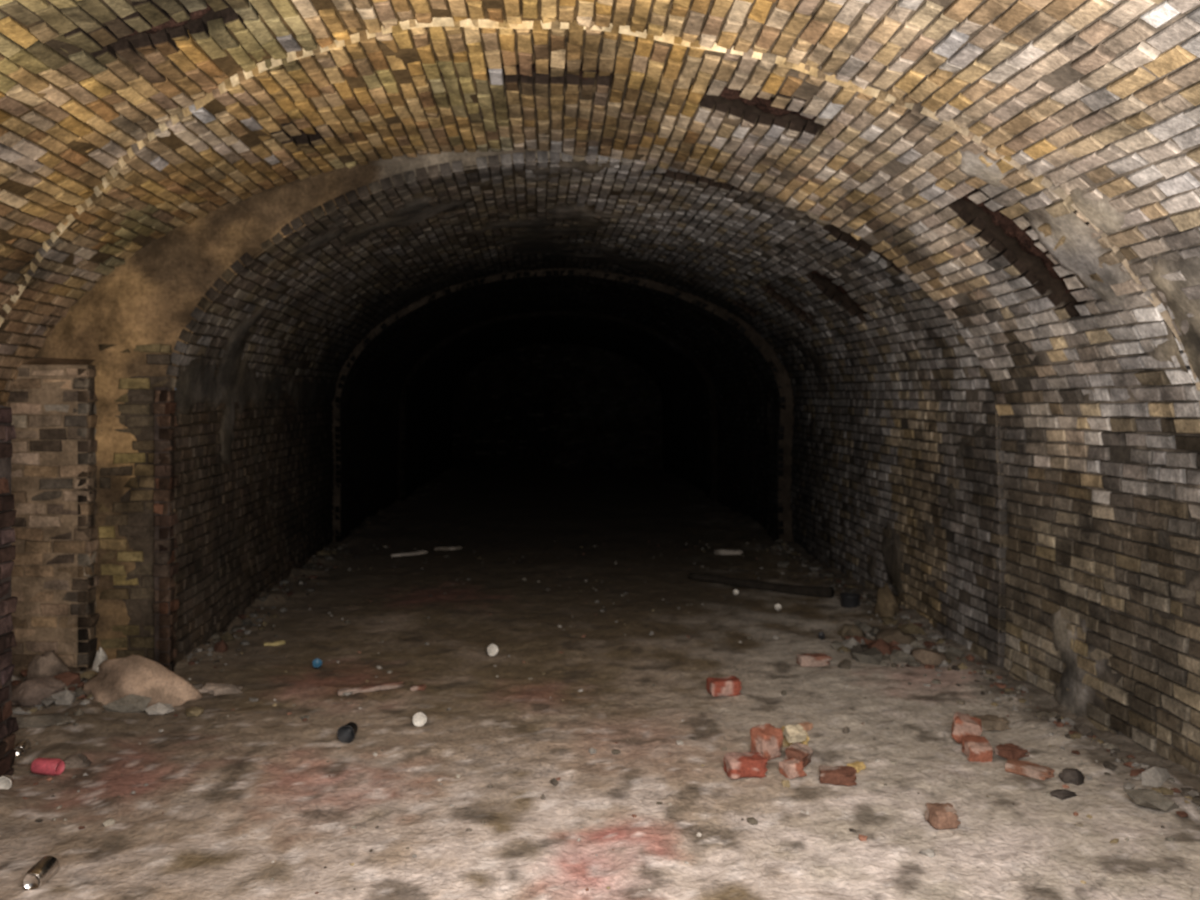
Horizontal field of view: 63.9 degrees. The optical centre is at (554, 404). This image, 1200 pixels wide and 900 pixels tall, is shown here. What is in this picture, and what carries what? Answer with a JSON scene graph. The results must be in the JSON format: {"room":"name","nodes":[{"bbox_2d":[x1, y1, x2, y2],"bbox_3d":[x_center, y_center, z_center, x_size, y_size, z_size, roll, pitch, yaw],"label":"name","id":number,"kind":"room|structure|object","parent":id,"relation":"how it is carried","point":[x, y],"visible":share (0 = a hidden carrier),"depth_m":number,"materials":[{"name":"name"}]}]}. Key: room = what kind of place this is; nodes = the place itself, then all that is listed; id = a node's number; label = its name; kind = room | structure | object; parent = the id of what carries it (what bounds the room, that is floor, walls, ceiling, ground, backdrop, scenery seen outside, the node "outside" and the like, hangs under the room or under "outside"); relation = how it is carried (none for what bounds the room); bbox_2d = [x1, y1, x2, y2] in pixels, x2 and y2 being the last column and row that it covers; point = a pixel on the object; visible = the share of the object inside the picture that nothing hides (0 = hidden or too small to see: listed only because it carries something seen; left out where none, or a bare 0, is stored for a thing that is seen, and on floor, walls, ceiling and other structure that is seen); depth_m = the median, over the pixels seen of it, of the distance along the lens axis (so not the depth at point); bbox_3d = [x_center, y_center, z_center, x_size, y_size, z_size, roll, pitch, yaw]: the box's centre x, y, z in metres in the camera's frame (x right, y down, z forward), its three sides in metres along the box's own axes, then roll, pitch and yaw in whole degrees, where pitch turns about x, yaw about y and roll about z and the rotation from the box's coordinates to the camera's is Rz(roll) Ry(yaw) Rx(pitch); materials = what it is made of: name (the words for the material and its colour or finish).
{"room":"underground passage","nodes":[
{"label":"underground passage","id":0,"kind":"room"},
{"bbox_2d":[5,343,452,671],"bbox_3d":[-2.421,0.603,10.637,1.026,1.895,23.715,0,0,2],"label":"wall","id":1,"kind":"structure","parent":0,"point":[249,486],"depth_m":5.40,"materials":[{"name":"brick"}]},
{"bbox_2d":[0,405,18,775],"bbox_3d":[-2.307,0.752,3.725,0.314,1.545,0.278,0,0,0],"label":"door frame","id":2,"kind":"structure","parent":1,"relation":"attached to","point":[8,603],"depth_m":3.80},
{"bbox_2d":[451,343,662,469],"bbox_3d":[0.050,0.025,22.422,5.109,3.050,0.076,0,0,0],"label":"wall","id":3,"kind":"structure","parent":0,"point":[549,406],"depth_m":22.41,"materials":[{"name":"brick"}]},
{"bbox_2d":[0,0,1199,667],"bbox_3d":[-0.256,-0.024,10.650,5.823,3.147,23.719,0,0,0],"label":"ceiling","id":4,"kind":"structure","parent":0,"point":[440,209],"depth_m":4.64,"materials":[{"name":"brick"}]},
{"bbox_2d":[118,3,212,38],"bbox_3d":[-1.417,-1.408,3.452,0.442,0.222,0.127,0,0,0],"label":"rotten timber","id":5,"kind":"object","parent":4,"relation":"attached to","point":[195,15],"visible":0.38,"depth_m":3.44,"materials":[{"name":"brown wood"}]},
{"bbox_2d":[518,64,597,79],"bbox_3d":[0.013,-1.513,4.262,0.460,0.133,0.109,0,0,0],"label":"rotten timber","id":6,"kind":"object","parent":4,"relation":"attached to","point":[534,68],"visible":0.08,"depth_m":4.27,"materials":[{"name":"brown wood"}]},
{"bbox_2d":[705,86,814,120],"bbox_3d":[0.914,-1.355,4.221,0.556,0.220,0.192,0,0,0],"label":"rotten timber","id":7,"kind":"object","parent":4,"relation":"attached to","point":[763,104],"visible":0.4,"depth_m":4.21,"materials":[{"name":"brown wood"}]},
{"bbox_2d":[766,284,806,314],"bbox_3d":[2.058,-0.941,8.351,0.445,0.353,0.308,0,0,0],"label":"rotten timber","id":8,"kind":"object","parent":4,"relation":"attached to","point":[768,286],"visible":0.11,"depth_m":8.36,"materials":[{"name":"brown wood"}]},
{"bbox_2d":[812,270,862,311],"bbox_3d":[2.105,-0.879,7.051,0.442,0.386,0.308,0,0,0],"label":"rotten timber","id":9,"kind":"object","parent":4,"relation":"attached to","point":[839,287],"visible":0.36,"depth_m":7.06,"materials":[{"name":"brown wood"}]},
{"bbox_2d":[962,193,1072,293],"bbox_3d":[2.082,-0.743,4.280,0.533,0.506,0.241,0,0,0],"label":"rotten timber","id":10,"kind":"object","parent":4,"relation":"attached to","point":[1010,228],"visible":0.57,"depth_m":4.26,"materials":[{"name":"brown wood"}]},
{"bbox_2d":[0,467,1199,899],"bbox_3d":[-0.200,1.467,10.840,6.200,0.130,24.080,0,0,0],"label":"floor","id":11,"kind":"structure","parent":0,"point":[242,792],"depth_m":4.11,"materials":[{"name":"grey concrete"}]},
{"bbox_2d":[0,775,13,788],"bbox_3d":[-2.137,1.465,3.723,0.061,0.062,0.036,0,0,-17],"label":"cap","id":12,"kind":"object","parent":11,"relation":"on","point":[6,781],"visible":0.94,"depth_m":3.71,"materials":[{"name":"white plastic"}]},
{"bbox_2d":[14,739,30,755],"bbox_3d":[-2.293,1.475,4.129,0.054,0.054,0.094,0,0,-17],"label":"drink can","id":13,"kind":"object","parent":11,"relation":"on","point":[22,746],"visible":0.83,"depth_m":4.10,"materials":[{"name":"metal"}]},
{"bbox_2d":[11,676,65,706],"bbox_3d":[-2.573,1.397,4.709,0.273,0.110,0.192,0,0,17],"label":"stone","id":14,"kind":"object","parent":11,"relation":"on","point":[30,692],"visible":0.73,"depth_m":4.66,"materials":[{"name":"brown stone"}]},
{"bbox_2d":[23,856,58,889],"bbox_3d":[-1.611,1.468,3.011,0.066,0.067,0.118,0,0,-3],"label":"drink can","id":15,"kind":"object","parent":11,"relation":"on","point":[46,867],"visible":1,"depth_m":2.97,"materials":[{"name":"metal"}]},
{"bbox_2d":[16,713,73,727],"bbox_3d":[-2.349,1.443,4.406,0.298,0.052,0.140,0,0,0],"label":"stone","id":16,"kind":"object","parent":11,"relation":"on","point":[48,719],"visible":0.87,"depth_m":4.36,"materials":[{"name":"grey stone"}]},
{"bbox_2d":[31,758,64,775],"bbox_3d":[-2.050,1.463,3.881,0.118,0.067,0.067,0,0,13],"label":"drink can","id":17,"kind":"object","parent":11,"relation":"on","point":[39,766],"visible":1,"depth_m":3.86,"materials":[{"name":"red metal"}]},
{"bbox_2d":[63,753,90,768],"bbox_3d":[-1.995,1.483,3.997,0.114,0.039,0.127,0,0,-32],"label":"stone","id":18,"kind":"object","parent":11,"relation":"on","point":[80,760],"visible":0.92,"depth_m":3.98,"materials":[{"name":"grey stone"}]},
{"bbox_2d":[81,655,201,708],"bbox_3d":[-2.092,1.386,4.834,0.591,0.246,0.251,0,0,0],"label":"boulder","id":19,"kind":"object","parent":11,"relation":"on","point":[115,679],"visible":0.83,"depth_m":4.79,"materials":[{"name":"stone"}]},
{"bbox_2d":[197,683,243,695],"bbox_3d":[-1.749,1.478,5.014,0.250,0.045,0.126,0,0,0],"label":"stone","id":20,"kind":"object","parent":11,"relation":"on","point":[212,688],"visible":0.99,"depth_m":4.98,"materials":[{"name":"grey stone"}]},
{"bbox_2d":[263,641,285,645],"bbox_3d":[-1.752,1.490,5.998,0.137,0.025,0.051,-1,0,-17],"label":"scrap","id":21,"kind":"object","parent":11,"relation":"on","point":[274,642],"visible":1,"depth_m":5.98,"materials":[{"name":"wood"}]},
{"bbox_2d":[313,658,321,668],"bbox_3d":[-1.353,1.472,5.462,0.052,0.059,0.051,0,0,-17],"label":"cap","id":22,"kind":"object","parent":11,"relation":"on","point":[317,663],"visible":1,"depth_m":5.46,"materials":[{"name":"blue plastic"}]},
{"bbox_2d":[337,722,357,742],"bbox_3d":[-0.924,1.463,4.306,0.081,0.081,0.090,0,0,6],"label":"cup","id":23,"kind":"object","parent":11,"relation":"on","point":[346,733],"visible":1,"depth_m":4.30,"materials":[{"name":"plastic"}]},
{"bbox_2d":[337,681,404,694],"bbox_3d":[-0.959,1.480,5.018,0.352,0.037,0.059,0,0,-20],"label":"scrap","id":24,"kind":"object","parent":11,"relation":"on","point":[391,685],"visible":0.99,"depth_m":5.01,"materials":[{"name":"wood"}]},
{"bbox_2d":[391,550,427,556],"bbox_3d":[-1.450,1.488,9.599,0.393,0.044,0.059,0,0,-29],"label":"scrap","id":25,"kind":"object","parent":11,"relation":"on","point":[423,551],"visible":1,"depth_m":9.58,"materials":[{"name":"wood"}]},
{"bbox_2d":[410,684,425,690],"bbox_3d":[-0.720,1.488,5.059,0.079,0.023,0.072,0,0,0],"label":"scrap","id":26,"kind":"object","parent":11,"relation":"on","point":[419,687],"visible":1,"depth_m":5.03,"materials":[{"name":"stone"}]},
{"bbox_2d":[413,711,426,725],"bbox_3d":[-0.632,1.466,4.495,0.065,0.065,0.039,0,0,-6],"label":"ball","id":27,"kind":"object","parent":11,"relation":"on","point":[419,718],"visible":1,"depth_m":4.48,"materials":[{"name":"white plastic"}]},
{"bbox_2d":[434,546,461,549],"bbox_3d":[-1.100,1.478,9.900,0.292,0.035,0.053,-1,0,-6],"label":"scrap","id":28,"kind":"object","parent":11,"relation":"on","point":[457,547],"visible":1,"depth_m":9.88,"materials":[{"name":"stone"}]},
{"bbox_2d":[486,644,497,655],"bbox_3d":[-0.380,1.463,5.742,0.069,0.074,0.050,0,0,-29],"label":"ball","id":29,"kind":"object","parent":11,"relation":"on","point":[492,650],"visible":1,"depth_m":5.73,"materials":[{"name":"white plastic"}]},
{"bbox_2d":[11,539,1199,893],"bbox_3d":[-0.186,1.447,6.600,5.709,0.154,8.008,0,0,0],"label":"rubble","id":30,"kind":"object","parent":11,"relation":"on","point":[862,649],"visible":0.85,"depth_m":5.05,"materials":[{"name":"stone"}]},
{"bbox_2d":[26,650,71,679],"bbox_3d":[-2.660,1.380,5.039,0.220,0.170,0.183,0,0,-19],"label":"stone","id":31,"kind":"object","parent":30,"relation":"on","point":[49,663],"visible":0.54,"depth_m":5.00,"materials":[{"name":"brown stone"}]},
{"bbox_2d":[92,647,107,671],"bbox_3d":[-2.439,1.389,5.150,0.089,0.195,0.104,0,0,-29],"label":"stone","id":32,"kind":"object","parent":30,"relation":"on","point":[101,655],"visible":0.38,"depth_m":5.13,"materials":[{"name":"grey stone"}]},
{"bbox_2d":[841,624,866,639],"bbox_3d":[1.914,1.458,6.132,0.180,0.102,0.158,0,0,-38],"label":"stone","id":33,"kind":"object","parent":30,"relation":"on","point":[851,630],"visible":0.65,"depth_m":6.12,"materials":[{"name":"brown stone"}]},
{"bbox_2d":[875,628,916,643],"bbox_3d":[2.109,1.450,5.938,0.254,0.116,0.268,0,0,44],"label":"stone","id":34,"kind":"object","parent":30,"relation":"on","point":[888,635],"visible":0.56,"depth_m":5.90,"materials":[{"name":"brown stone"}]},
{"bbox_2d":[707,676,741,696],"bbox_3d":[0.878,1.459,4.979,0.168,0.090,0.109,0,0,-5],"label":"brick","id":35,"kind":"object","parent":11,"relation":"on","point":[719,686],"visible":1,"depth_m":4.93,"materials":[{"name":"brick"}]},
{"bbox_2d":[713,549,742,554],"bbox_3d":[1.750,1.484,9.698,0.294,0.053,0.092,0,0,0],"label":"scrap","id":36,"kind":"object","parent":11,"relation":"on","point":[715,551],"visible":1,"depth_m":9.66,"materials":[{"name":"wood"}]},
{"bbox_2d":[724,752,767,779],"bbox_3d":[0.774,1.460,3.889,0.170,0.082,0.112,0,0,-9],"label":"brick","id":37,"kind":"object","parent":11,"relation":"on","point":[746,765],"visible":1,"depth_m":3.84,"materials":[{"name":"brick"}]},
{"bbox_2d":[688,573,833,597],"bbox_3d":[1.652,1.464,7.823,1.256,0.108,0.092,0,0,37],"label":"wooden pole","id":38,"kind":"object","parent":11,"relation":"on","point":[813,591],"visible":0.98,"depth_m":7.73,"materials":[{"name":"brown wood"}]},
{"bbox_2d":[750,724,782,760],"bbox_3d":[0.904,1.438,4.098,0.123,0.133,0.119,0,0,-28],"label":"brick","id":39,"kind":"object","parent":11,"relation":"on","point":[767,740],"visible":0.89,"depth_m":4.06,"materials":[{"name":"brick"}]},
{"bbox_2d":[775,604,780,610],"bbox_3d":[1.621,1.473,6.979,0.048,0.052,0.049,0,0,14],"label":"cap","id":40,"kind":"object","parent":11,"relation":"on","point":[777,606],"visible":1,"depth_m":6.97,"materials":[{"name":"white plastic"}]},
{"bbox_2d":[779,758,806,779],"bbox_3d":[0.959,1.470,3.878,0.089,0.064,0.082,1,-1,-23],"label":"brick","id":41,"kind":"object","parent":11,"relation":"on","point":[790,769],"visible":1,"depth_m":3.85,"materials":[{"name":"brick"}]},
{"bbox_2d":[781,726,808,747],"bbox_3d":[1.059,1.468,4.240,0.121,0.082,0.090,-1,0,17],"label":"brick","id":42,"kind":"object","parent":11,"relation":"on","point":[786,744],"visible":0.25,"depth_m":4.21,"materials":[{"name":"brick"}]},
{"bbox_2d":[783,742,813,765],"bbox_3d":[1.021,1.466,4.019,0.094,0.076,0.120,0,0,39],"label":"brick","id":43,"kind":"object","parent":11,"relation":"on","point":[800,752],"visible":0.76,"depth_m":3.99,"materials":[{"name":"brick"}]},
{"bbox_2d":[783,725,806,742],"bbox_3d":[1.031,1.407,4.110,0.093,0.064,0.077,0,0,-12],"label":"brick","id":44,"kind":"object","parent":43,"relation":"on","point":[792,733],"visible":1,"depth_m":4.09,"materials":[{"name":"brick"}]},
{"bbox_2d":[797,721,811,731],"bbox_3d":[1.160,1.488,4.449,0.063,0.034,0.054,-2,2,-40],"label":"brick","id":45,"kind":"object","parent":11,"relation":"on","point":[805,724],"visible":0.72,"depth_m":4.43,"materials":[{"name":"brick"}]},
{"bbox_2d":[796,653,831,666],"bbox_3d":[1.499,1.475,5.549,0.197,0.068,0.082,1,0,-6],"label":"brick","id":46,"kind":"object","parent":11,"relation":"on","point":[808,660],"visible":1,"depth_m":5.51,"materials":[{"name":"brick"}]},
{"bbox_2d":[818,632,825,639],"bbox_3d":[1.693,1.465,6.090,0.044,0.050,0.042,0,0,23],"label":"cap","id":47,"kind":"object","parent":11,"relation":"on","point":[821,635],"visible":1,"depth_m":6.08,"materials":[{"name":"black plastic"}]},
{"bbox_2d":[818,765,856,785],"bbox_3d":[1.128,1.477,3.830,0.151,0.056,0.092,0,0,12],"label":"brick","id":48,"kind":"object","parent":11,"relation":"on","point":[829,775],"visible":1,"depth_m":3.80,"materials":[{"name":"brick"}]},
{"bbox_2d":[840,593,859,607],"bbox_3d":[2.191,1.452,7.130,0.147,0.088,0.147,0,0,0],"label":"tin","id":49,"kind":"object","parent":11,"relation":"on","point":[848,600],"visible":1,"depth_m":7.08,"materials":[{"name":"black metal"}]},
{"bbox_2d":[848,761,865,771],"bbox_3d":[1.250,1.499,3.980,0.075,0.032,0.050,0,0,-39],"label":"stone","id":50,"kind":"object","parent":11,"relation":"on","point":[859,766],"visible":0.77,"depth_m":3.97,"materials":[{"name":"stone"}]},
{"bbox_2d":[874,583,899,617],"bbox_3d":[2.339,1.379,6.740,0.158,0.223,0.276,0,0,0],"label":"stone","id":51,"kind":"object","parent":11,"relation":"on","point":[886,605],"visible":0.9,"depth_m":6.69,"materials":[{"name":"brown stone"}]},
{"bbox_2d":[910,648,946,664],"bbox_3d":[2.160,1.452,5.563,0.214,0.094,0.164,0,0,21],"label":"stone","id":52,"kind":"object","parent":11,"relation":"on","point":[924,656],"visible":0.84,"depth_m":5.50,"materials":[{"name":"brown stone"}]},
{"bbox_2d":[925,802,961,830],"bbox_3d":[1.389,1.471,3.439,0.102,0.070,0.098,1,0,-6],"label":"brick","id":53,"kind":"object","parent":11,"relation":"on","point":[940,816],"visible":1,"depth_m":3.40,"materials":[{"name":"brick"}]},
{"bbox_2d":[950,711,981,743],"bbox_3d":[1.841,1.450,4.298,0.129,0.125,0.139,0,0,20],"label":"brick","id":54,"kind":"object","parent":11,"relation":"on","point":[962,724],"visible":0.76,"depth_m":4.25,"materials":[{"name":"brick"}]},
{"bbox_2d":[962,734,992,761],"bbox_3d":[1.801,1.467,4.099,0.099,0.082,0.151,0,0,11],"label":"brick","id":55,"kind":"object","parent":11,"relation":"on","point":[976,748],"visible":1,"depth_m":4.04,"materials":[{"name":"brick"}]},
{"bbox_2d":[970,714,1011,731],"bbox_3d":[2.038,1.488,4.498,0.159,0.054,0.119,1,0,-11],"label":"brick","id":56,"kind":"object","parent":11,"relation":"on","point":[990,722],"visible":0.79,"depth_m":4.45,"materials":[{"name":"brick"}]},
{"bbox_2d":[993,743,1028,758],"bbox_3d":[1.950,1.478,4.100,0.130,0.045,0.097,0,0,-29],"label":"brick","id":57,"kind":"object","parent":11,"relation":"on","point":[1009,750],"visible":0.98,"depth_m":4.07,"materials":[{"name":"brick"}]},
{"bbox_2d":[1005,758,1054,779],"bbox_3d":[1.931,1.483,3.900,0.176,0.044,0.090,2,1,40],"label":"brick","id":58,"kind":"object","parent":11,"relation":"on","point":[1015,766],"visible":1,"depth_m":3.88,"materials":[{"name":"brick"}]},
{"bbox_2d":[1050,789,1076,799],"bbox_3d":[1.942,1.477,3.665,0.097,0.031,0.057,0,0,-25],"label":"stone","id":59,"kind":"object","parent":11,"relation":"on","point":[1063,794],"visible":1,"depth_m":3.65,"materials":[{"name":"grey stone"}]},
{"bbox_2d":[1058,768,1084,785],"bbox_3d":[2.058,1.476,3.817,0.105,0.056,0.072,0,0,-27],"label":"stone","id":60,"kind":"object","parent":11,"relation":"on","point":[1068,775],"visible":1,"depth_m":3.80,"materials":[{"name":"grey stone"}]},
{"bbox_2d":[662,398,1199,774],"bbox_3d":[2.493,0.738,10.650,0.242,1.625,23.706,0,0,0],"label":"wall","id":61,"kind":"structure","parent":0,"point":[1101,600],"depth_m":5.48,"materials":[{"name":"brick"}]}
]}

